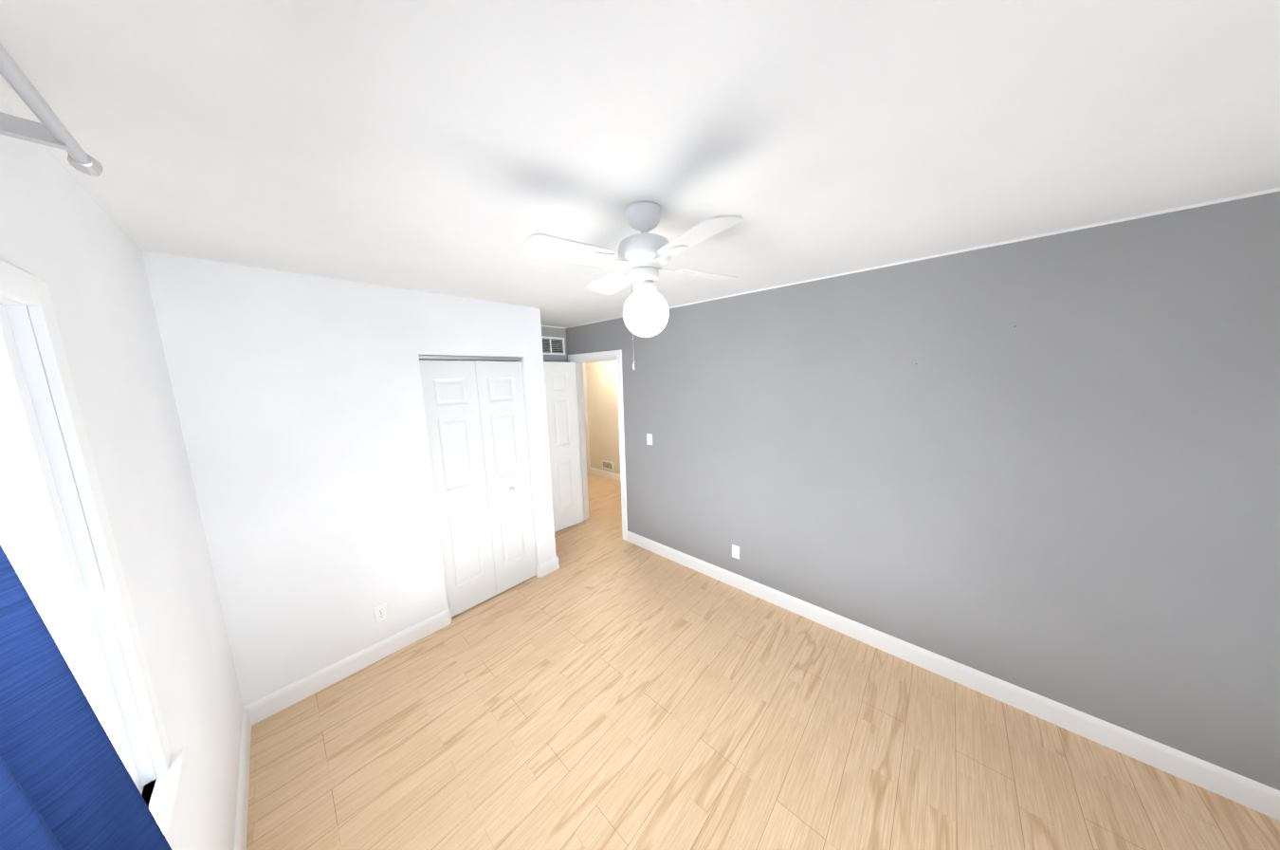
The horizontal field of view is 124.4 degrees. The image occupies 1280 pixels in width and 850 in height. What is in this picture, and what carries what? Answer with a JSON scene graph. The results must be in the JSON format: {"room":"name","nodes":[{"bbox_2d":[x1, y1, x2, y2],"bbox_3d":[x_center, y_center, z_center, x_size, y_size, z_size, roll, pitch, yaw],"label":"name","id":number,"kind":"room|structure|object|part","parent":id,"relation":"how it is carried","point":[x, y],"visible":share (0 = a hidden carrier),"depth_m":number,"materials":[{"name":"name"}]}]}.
{"room":"empty bedroom","nodes":[
{"label":"empty bedroom","id":0,"kind":"room"},
{"bbox_2d":[0,96,243,849],"bbox_3d":[-1.235,0.544,0.742,2.645,2.440,0.120,6,11,42],"label":"wall","id":1,"kind":"structure","parent":0,"point":[75,246],"depth_m":0.99,"materials":[{"name":"white paint"}]},
{"bbox_2d":[0,42,103,176],"bbox_3d":[-0.574,-0.476,0.126,1.700,0.039,0.120,6,11,42],"label":"curtain rod","id":2,"kind":"object","parent":1,"relation":"attached to","point":[50,130],"visible":1,"depth_m":0.60,"materials":[{"name":"silver metal"}]},
{"bbox_2d":[0,544,172,849],"bbox_3d":[-0.381,0.660,0.231,1.040,2.254,0.168,6,11,42],"label":"curtain","id":3,"kind":"object","parent":2,"relation":"hanging from","point":[66,781],"visible":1,"depth_m":0.32,"materials":[{"name":"fabric"}]},
{"bbox_2d":[0,258,185,839],"bbox_3d":[-0.731,0.366,0.273,1.440,1.224,0.155,6,11,42],"label":"window","id":4,"kind":"structure","parent":1,"relation":"in","point":[36,543],"depth_m":0.69,"materials":[{"name":"white paint"}]},
{"bbox_2d":[139,778,175,849],"bbox_3d":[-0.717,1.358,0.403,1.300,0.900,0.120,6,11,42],"label":"window sill","id":5,"kind":"structure","parent":1,"relation":"attached to","point":[170,839],"depth_m":0.82,"materials":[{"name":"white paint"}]},
{"bbox_2d":[233,706,251,849],"bbox_3d":[-0.660,1.735,0.506,3.995,0.121,0.014,6,11,42],"label":"baseboard","id":6,"kind":"structure","parent":1,"relation":"attached to","point":[241,827],"depth_m":1.49,"materials":[{"name":"white paint"}]},
{"bbox_2d":[141,250,556,706],"bbox_3d":[-1.589,0.316,2.386,0.110,2.440,2.105,6,11,42],"label":"wall","id":7,"kind":"structure","parent":0,"point":[299,398],"depth_m":1.97,"materials":[{"name":"paint"}]},
{"bbox_2d":[244,608,450,725],"bbox_3d":[-1.796,1.520,2.202,0.014,0.121,1.020,6,11,42],"label":"baseboard","id":8,"kind":"structure","parent":7,"relation":"attached to","point":[277,701],"depth_m":2.11,"materials":[{"name":"paint"}]},
{"bbox_2d":[373,602,388,622],"bbox_3d":[-1.729,1.255,2.253,0.006,0.115,0.070,6,11,42],"label":"outlet","id":9,"kind":"object","parent":7,"relation":"attached to","point":[377,613],"visible":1,"depth_m":2.25,"materials":[{"name":"white plastic"}]},
{"bbox_2d":[377,607,384,618],"bbox_3d":[-1.726,1.255,2.250,0.002,0.068,0.033,6,11,42],"label":"socket","id":10,"kind":"object","parent":9,"relation":"attached to","point":[381,610],"visible":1,"depth_m":2.25,"materials":[{"name":"white plastic"}]},
{"bbox_2d":[419,359,496,617],"bbox_3d":[-1.392,0.501,2.622,0.032,1.972,0.384,6,11,42],"label":"closet door leaf","id":11,"kind":"structure","parent":7,"relation":"in","point":[449,388],"depth_m":2.60,"materials":[{"name":"white paint"}]},
{"bbox_2d":[419,358,517,361],"bbox_3d":[-1.294,0.463,2.790,0.010,2.016,0.772,6,11,42],"label":"backing","id":12,"kind":"object","parent":7,"relation":"in","point":[469,359],"depth_m":2.61,"materials":[{"name":"black"}]},
{"bbox_2d":[418,354,522,360],"bbox_3d":[-1.287,-0.519,2.617,0.054,0.026,0.774,6,11,42],"label":"track rail","id":13,"kind":"object","parent":7,"relation":"attached to","point":[433,356],"visible":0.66,"depth_m":2.56,"materials":[{"name":"silver metal"}]},
{"bbox_2d":[475,360,536,594],"bbox_3d":[-1.133,0.453,2.904,0.032,1.972,0.384,6,11,42],"label":"closet door leaf","id":14,"kind":"structure","parent":7,"relation":"in","point":[500,387],"depth_m":2.88,"materials":[{"name":"white paint"}]},
{"bbox_2d":[535,564,539,577],"bbox_3d":[-0.955,1.361,3.150,0.030,0.121,0.014,6,11,42],"label":"baseboard return","id":15,"kind":"object","parent":7,"relation":"attached to","point":[538,570],"visible":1,"depth_m":3.14,"materials":[{"name":"paint"}]},
{"bbox_2d":[538,555,559,577],"bbox_3d":[-0.865,1.349,3.215,0.014,0.121,0.205,6,11,42],"label":"baseboard","id":16,"kind":"structure","parent":7,"relation":"attached to","point":[548,566],"depth_m":3.20,"materials":[{"name":"paint"}]},
{"bbox_2d":[541,326,566,362],"bbox_3d":[-1.902,0.202,3.229,0.134,2.440,2.945,6,11,42],"label":"wall","id":17,"kind":"structure","parent":0,"point":[548,331],"depth_m":4.00,"materials":[{"name":"white paint"}]},
{"bbox_2d":[542,338,563,352],"bbox_3d":[-1.164,-0.908,3.839,0.001,0.161,0.676,6,11,42],"label":"louvres","id":18,"kind":"object","parent":17,"relation":"attached to","point":[553,342],"depth_m":3.98,"materials":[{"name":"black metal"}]},
{"bbox_2d":[585,360,620,474],"bbox_3d":[0.570,-0.126,5.046,4.220,2.440,0.120,6,11,42],"label":"wall","id":19,"kind":"structure","parent":0,"point":[601,377],"depth_m":6.08,"materials":[{"name":"beige paint"}]},
{"bbox_2d":[583,373,588,472],"bbox_3d":[-1.028,-0.098,6.423,0.010,2.074,0.021,6,11,42],"label":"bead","id":20,"kind":"object","parent":19,"relation":"attached to","point":[585,419],"visible":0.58,"depth_m":6.41,"materials":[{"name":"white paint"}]},
{"bbox_2d":[582,362,590,473],"bbox_3d":[-1.264,-0.162,6.714,0.870,2.130,0.137,6,11,42],"label":"door frame","id":21,"kind":"structure","parent":19,"relation":"attached to","point":[586,411],"depth_m":6.41,"materials":[{"name":"white paint"}]},
{"bbox_3d":[-1.274,-0.133,6.759,0.800,2.060,0.090,6,11,42],"label":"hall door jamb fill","id":22,"kind":"part","parent":21,"relation":"part of","materials":[{"name":"white wood"}]},
{"bbox_2d":[590,466,620,480],"bbox_3d":[0.537,1.027,5.179,4.030,0.121,0.014,6,11,42],"label":"baseboard","id":23,"kind":"structure","parent":19,"relation":"attached to","point":[606,473],"depth_m":6.23,"materials":[{"name":"white paint"}]},
{"bbox_2d":[601,459,613,470],"bbox_3d":[-0.597,0.738,6.173,0.304,0.160,0.014,6,11,42],"label":"air vent","id":24,"kind":"object","parent":19,"relation":"in","point":[608,465],"visible":0.98,"depth_m":6.17,"materials":[{"name":"white metal"}]},
{"bbox_2d":[0,0,1279,327],"bbox_3d":[-0.513,-1.063,2.845,7.570,0.100,4.560,6,11,42],"label":"ceiling","id":25,"kind":"structure","parent":0,"point":[463,148],"depth_m":0.83,"materials":[{"name":"white paint"}]},
{"bbox_2d":[522,201,742,369],"bbox_3d":[0.023,-0.507,1.291,0.684,0.582,0.684,1,8,14],"label":"ceiling fan","id":26,"kind":"object","parent":25,"relation":"hanging from","point":[644,256],"visible":1,"depth_m":1.21,"materials":[{"name":"white metal"}]},
{"bbox_3d":[-0.236,-0.577,1.129,0.184,0.031,0.300,6,11,42],"label":"blade","id":27,"kind":"part","parent":26,"relation":"part of","materials":[{"name":"white wood"}]},
{"bbox_3d":[-0.130,-0.638,1.531,0.300,0.031,0.186,6,11,42],"label":"blade","id":28,"kind":"part","parent":26,"relation":"part of","materials":[{"name":"white wood"}]},
{"bbox_3d":[-0.033,-0.391,1.302,0.019,0.356,0.018,6,11,42],"label":"pull chain","id":29,"kind":"part","parent":26,"relation":"part of","materials":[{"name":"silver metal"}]},
{"bbox_3d":[0.017,-0.646,1.271,0.200,0.122,0.200,6,11,42],"label":"motor","id":30,"kind":"part","parent":26,"relation":"part of","materials":[{"name":"white metal"}]},
{"bbox_3d":[0.023,-0.430,1.303,0.176,0.178,0.176,6,11,42],"label":"lamp shade","id":31,"kind":"part","parent":26,"relation":"part of","materials":[{"name":"white glass"}]},
{"bbox_3d":[0.167,-0.573,1.024,0.300,0.031,0.186,6,11,42],"label":"blade","id":32,"kind":"part","parent":26,"relation":"part of","materials":[{"name":"white wood"}]},
{"bbox_3d":[0.275,-0.633,1.421,0.188,0.031,0.300,6,11,42],"label":"blade","id":33,"kind":"part","parent":26,"relation":"part of","materials":[{"name":"white wood"}]},
{"bbox_2d":[246,471,1279,849],"bbox_3d":[-0.446,1.450,3.208,7.570,0.100,4.560,6,11,42],"label":"floor","id":34,"kind":"structure","parent":0,"point":[605,685],"depth_m":1.68,"materials":[{"name":"laminate"}]},
{"bbox_2d":[565,191,1279,789],"bbox_3d":[0.944,0.201,2.712,5.040,2.440,0.120,6,11,42],"label":"wall","id":35,"kind":"structure","parent":0,"point":[1066,491],"depth_m":1.71,"materials":[{"name":"paint"}]},
{"bbox_2d":[543,361,583,531],"bbox_3d":[-1.032,0.284,3.948,0.738,2.012,0.035,-9,11,-43],"label":"entry door","id":36,"kind":"structure","parent":35,"relation":"in","point":[561,402],"depth_m":4.04,"materials":[{"name":"white paint"}]},
{"bbox_2d":[576,363,586,519],"bbox_3d":[-0.735,0.234,4.256,0.011,2.022,0.035,6,11,42],"label":"door frame","id":37,"kind":"object","parent":35,"relation":"attached to","point":[581,438],"visible":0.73,"depth_m":4.25,"materials":[{"name":"white paint"}]},
{"bbox_2d":[570,349,616,360],"bbox_3d":[-0.535,-0.782,3.811,0.780,0.070,0.017,6,11,42],"label":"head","id":38,"kind":"object","parent":35,"relation":"attached to","point":[594,354],"visible":0.85,"depth_m":3.78},
{"bbox_2d":[570,355,616,360],"bbox_3d":[-0.536,-0.756,3.813,0.808,0.010,0.021,6,11,42],"label":"bead","id":39,"kind":"object","parent":38,"relation":"attached to","point":[594,357],"visible":0.77,"depth_m":3.77,"materials":[{"name":"white paint"}]},
{"bbox_2d":[576,358,616,363],"bbox_3d":[-0.490,-0.733,3.868,0.744,0.011,0.035,6,11,42],"label":"door frame","id":40,"kind":"object","parent":35,"relation":"attached to","point":[595,360],"visible":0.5,"depth_m":3.86,"materials":[{"name":"white paint"}]},
{"bbox_2d":[572,348,627,540],"bbox_3d":[-0.441,0.222,3.979,0.850,2.110,0.141,6,11,42],"label":"door frame","id":41,"kind":"structure","parent":35,"relation":"attached to","point":[622,433],"depth_m":3.76,"materials":[{"name":"white paint"}]},
{"bbox_3d":[-0.487,-0.748,3.869,0.780,0.018,0.124,6,11,42],"label":"doorway head jamb","id":42,"kind":"part","parent":41,"relation":"part of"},
{"bbox_2d":[616,355,623,539],"bbox_3d":[-0.214,0.285,3.693,0.010,2.054,0.021,6,11,42],"label":"bead","id":43,"kind":"object","parent":35,"relation":"attached to","point":[619,444],"visible":0.52,"depth_m":3.67,"materials":[{"name":"white paint"}]},
{"bbox_2d":[646,433,652,444],"bbox_3d":[0.093,0.146,3.394,0.070,0.115,0.011,6,11,42],"label":"light switch","id":44,"kind":"object","parent":35,"relation":"attached to","point":[649,438],"visible":1,"depth_m":3.39,"materials":[{"name":"white plastic"}]},
{"bbox_2d":[731,544,739,559],"bbox_3d":[0.819,1.087,2.891,0.070,0.115,0.006,6,11,42],"label":"outlet","id":45,"kind":"object","parent":35,"relation":"attached to","point":[737,552],"visible":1,"depth_m":2.88,"materials":[{"name":"white plastic"}]},
{"bbox_2d":[565,187,1279,328],"bbox_3d":[0.871,-0.992,2.494,4.800,0.012,0.002,6,11,42],"label":"crown molding","id":46,"kind":"structure","parent":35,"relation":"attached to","point":[1119,220],"depth_m":1.61,"materials":[{"name":"white wood"}]},
{"bbox_2d":[626,530,1279,820],"bbox_3d":[1.284,1.394,2.509,3.843,0.121,0.014,6,11,42],"label":"baseboard","id":47,"kind":"structure","parent":35,"relation":"attached to","point":[1249,793],"depth_m":1.80,"materials":[{"name":"white paint"}]}
]}

